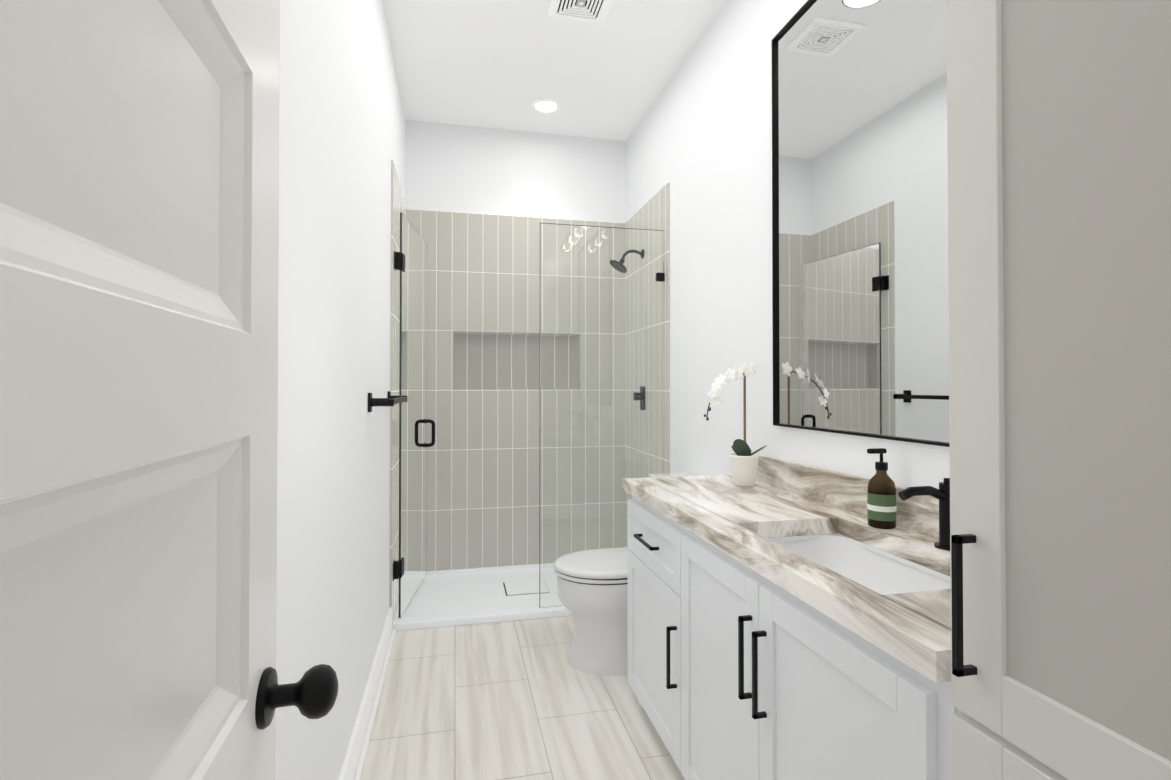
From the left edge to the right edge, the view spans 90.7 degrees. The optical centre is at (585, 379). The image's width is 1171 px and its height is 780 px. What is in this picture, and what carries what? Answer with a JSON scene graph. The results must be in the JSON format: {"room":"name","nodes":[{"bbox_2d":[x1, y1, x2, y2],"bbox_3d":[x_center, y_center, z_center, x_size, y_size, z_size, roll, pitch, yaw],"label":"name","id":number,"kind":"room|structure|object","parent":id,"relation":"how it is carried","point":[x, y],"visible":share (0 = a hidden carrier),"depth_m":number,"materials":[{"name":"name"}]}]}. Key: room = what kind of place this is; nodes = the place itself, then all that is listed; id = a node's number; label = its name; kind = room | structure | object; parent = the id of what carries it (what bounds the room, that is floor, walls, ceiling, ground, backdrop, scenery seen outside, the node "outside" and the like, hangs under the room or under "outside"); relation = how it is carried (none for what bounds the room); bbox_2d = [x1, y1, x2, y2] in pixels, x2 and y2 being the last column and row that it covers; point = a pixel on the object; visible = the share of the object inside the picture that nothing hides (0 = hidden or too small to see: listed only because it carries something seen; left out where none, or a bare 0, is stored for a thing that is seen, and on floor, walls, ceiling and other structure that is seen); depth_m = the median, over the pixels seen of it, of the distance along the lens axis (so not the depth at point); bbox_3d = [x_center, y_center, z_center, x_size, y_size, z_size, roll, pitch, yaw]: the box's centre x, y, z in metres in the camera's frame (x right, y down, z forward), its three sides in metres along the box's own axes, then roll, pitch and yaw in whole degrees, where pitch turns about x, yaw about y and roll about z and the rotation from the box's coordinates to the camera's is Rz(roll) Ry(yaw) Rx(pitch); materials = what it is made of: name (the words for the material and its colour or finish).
{"room":"bathroom","nodes":[
{"label":"bathroom","id":0,"kind":"room"},
{"bbox_2d":[276,0,404,779],"bbox_3d":[-0.810,-0.228,1.853,0.120,3.000,4.160,0,-1,-13],"label":"wall","id":1,"kind":"structure","parent":0,"point":[341,130],"depth_m":1.57,"materials":[{"name":"white paint"}]},
{"bbox_2d":[338,607,395,779],"bbox_3d":[-0.641,1.201,1.437,0.032,0.132,3.064,0,-1,-13],"label":"baseboard","id":2,"kind":"structure","parent":1,"relation":"attached to","point":[353,762],"depth_m":2.11,"materials":[{"name":"white wood"}]},
{"bbox_2d":[368,391,406,411],"bbox_3d":[-0.854,0.089,2.532,0.090,0.074,0.706,0,-1,-13],"label":"towel rail","id":3,"kind":"object","parent":1,"relation":"attached to","point":[390,400],"visible":1,"depth_m":2.21,"materials":[{"name":"black metal"}]},
{"bbox_2d":[389,160,406,629],"bbox_3d":[-1.081,0.084,3.354,0.012,2.410,0.843,0,-1,-13],"label":"wall tile","id":4,"kind":"structure","parent":1,"relation":"attached to","point":[398,205],"depth_m":3.05,"materials":[{"name":"beige tile"}]},
{"bbox_2d":[393,213,434,617],"bbox_3d":[-0.977,0.184,3.353,0.187,2.116,0.739,0,-1,-13],"label":"shower glass door","id":5,"kind":"structure","parent":4,"relation":"attached to","point":[410,564],"depth_m":3.29,"materials":[{"name":"grey"}]},
{"bbox_2d":[405,120,625,222],"bbox_3d":[-0.459,-0.204,4.003,1.510,3.000,0.120,0,-1,-13],"label":"wall","id":6,"kind":"structure","parent":0,"point":[465,169],"depth_m":3.95,"materials":[{"name":"white paint"}]},
{"bbox_2d":[407,209,624,571],"bbox_3d":[-0.455,0.090,3.982,1.510,2.410,0.107,0,-1,-13],"label":"wall tile","id":7,"kind":"structure","parent":6,"relation":"attached to","point":[483,342],"depth_m":3.88,"materials":[{"name":"beige tile"}]},
{"bbox_2d":[360,616,684,779],"bbox_3d":[0.188,1.316,1.323,3.240,0.100,5.600,0,-1,-13],"label":"floor","id":8,"kind":"structure","parent":0,"point":[517,700],"depth_m":2.21,"materials":[{"name":"tile"}]},
{"bbox_2d":[393,564,571,630],"bbox_3d":[-0.352,1.270,3.512,1.482,0.040,0.826,0,-1,-13],"label":"shower pan","id":9,"kind":"object","parent":8,"relation":"on","point":[446,598],"visible":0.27,"depth_m":3.33,"materials":[{"name":"white ceramic"}]},
{"bbox_2d":[539,223,664,607],"bbox_3d":[0.100,0.191,3.248,0.721,2.108,0.028,0,-1,-13],"label":"glass","id":10,"kind":"object","parent":9,"relation":"on","point":[601,430],"visible":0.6,"depth_m":3.23,"materials":[{"name":"grey"}]},
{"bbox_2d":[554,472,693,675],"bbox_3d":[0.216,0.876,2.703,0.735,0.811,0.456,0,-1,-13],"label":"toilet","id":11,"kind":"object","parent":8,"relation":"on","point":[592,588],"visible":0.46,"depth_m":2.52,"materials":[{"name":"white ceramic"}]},
{"bbox_2d":[622,488,956,779],"bbox_3d":[0.570,0.854,1.626,0.540,0.830,1.548,0,-1,-13],"label":"bathroom vanity","id":12,"kind":"object","parent":8,"relation":"on","point":[788,620],"depth_m":1.36,"materials":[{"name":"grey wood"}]},
{"bbox_2d":[622,474,950,671],"bbox_3d":[0.577,0.417,1.648,0.518,0.045,1.578,0,-1,-13],"label":"countertop","id":13,"kind":"structure","parent":12,"relation":"on","point":[916,622],"depth_m":1.41,"materials":[{"name":"beige stone"}]},
{"bbox_2d":[704,361,766,485],"bbox_3d":[0.557,0.164,2.198,0.246,0.471,0.109,0,-1,-13],"label":"orchid","id":14,"kind":"object","parent":13,"relation":"on","point":[744,461],"visible":1,"depth_m":2.17,"materials":[{"name":"white plant"}]},
{"bbox_2d":[867,448,896,528],"bbox_3d":[0.790,0.288,1.547,0.075,0.209,0.070,0,-1,-13],"label":"soap bottle","id":15,"kind":"object","parent":13,"relation":"on","point":[881,501],"visible":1,"depth_m":1.52,"materials":[{"name":"brown glass"}]},
{"bbox_2d":[946,0,1170,779],"bbox_3d":[0.815,0.063,0.552,0.538,2.390,0.668,0,-1,-13],"label":"linen cabinet","id":16,"kind":"object","parent":8,"relation":"on","point":[1059,189],"visible":1,"depth_m":0.67,"materials":[{"name":"grey wood"}]},
{"bbox_2d":[383,0,724,140],"bbox_3d":[0.188,-1.784,1.357,3.240,0.100,5.600,0,-1,-13],"label":"ceiling","id":17,"kind":"structure","parent":0,"point":[500,64],"depth_m":3.10,"materials":[{"name":"white paint"}]},
{"bbox_2d":[531,98,560,112],"bbox_3d":[-0.245,-1.703,3.596,0.184,0.010,0.184,0,-1,-13],"label":"recessed light","id":18,"kind":"object","parent":17,"relation":"in","point":[545,105],"visible":1,"depth_m":3.59,"materials":[{"name":"white plastic"}]},
{"bbox_2d":[547,0,612,24],"bbox_3d":[-0.020,-1.712,2.622,0.272,0.013,0.272,0,-1,-13],"label":"ceiling vent","id":19,"kind":"object","parent":17,"relation":"in","point":[592,11],"visible":1,"depth_m":2.67,"materials":[{"name":"white"}]},
{"bbox_2d":[626,0,949,488],"bbox_3d":[0.780,-0.224,2.212,0.120,3.000,4.160,0,-1,-13],"label":"wall","id":20,"kind":"structure","parent":0,"point":[699,139],"depth_m":2.61,"materials":[{"name":"white paint"}]},
{"bbox_2d":[625,182,669,472],"bbox_3d":[0.380,0.087,3.683,0.012,2.410,0.843,0,-1,-13],"label":"wall tile","id":21,"kind":"structure","parent":20,"relation":"attached to","point":[653,213],"depth_m":3.31,"materials":[{"name":"beige tile"}]},
{"bbox_2d":[734,452,949,539],"bbox_3d":[0.819,0.342,1.703,0.022,0.105,1.578,0,-1,-13],"label":"backsplash","id":22,"kind":"structure","parent":20,"relation":"attached to","point":[918,509],"depth_m":1.74,"materials":[{"name":"beige stone"}]},
{"bbox_2d":[771,0,949,446],"bbox_3d":[0.843,-0.563,1.605,0.022,1.455,1.180,0,-1,-13],"label":"vanity mirror","id":23,"kind":"object","parent":20,"relation":"attached to","point":[860,311],"visible":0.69,"depth_m":1.71,"materials":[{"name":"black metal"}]},
{"bbox_3d":[0.430,-0.248,0.062,1.510,3.000,0.120,0,-1,-13],"label":"wall","id":24,"kind":"structure","parent":0,"visible":0},
{"bbox_2d":[0,0,337,779],"bbox_3d":[-0.293,0.169,0.374,0.122,2.150,0.812,0,-1,-13],"label":"entry door","id":25,"kind":"structure","parent":24,"relation":"in","point":[138,340],"depth_m":0.44,"materials":[{"name":"white wood"}]}
]}

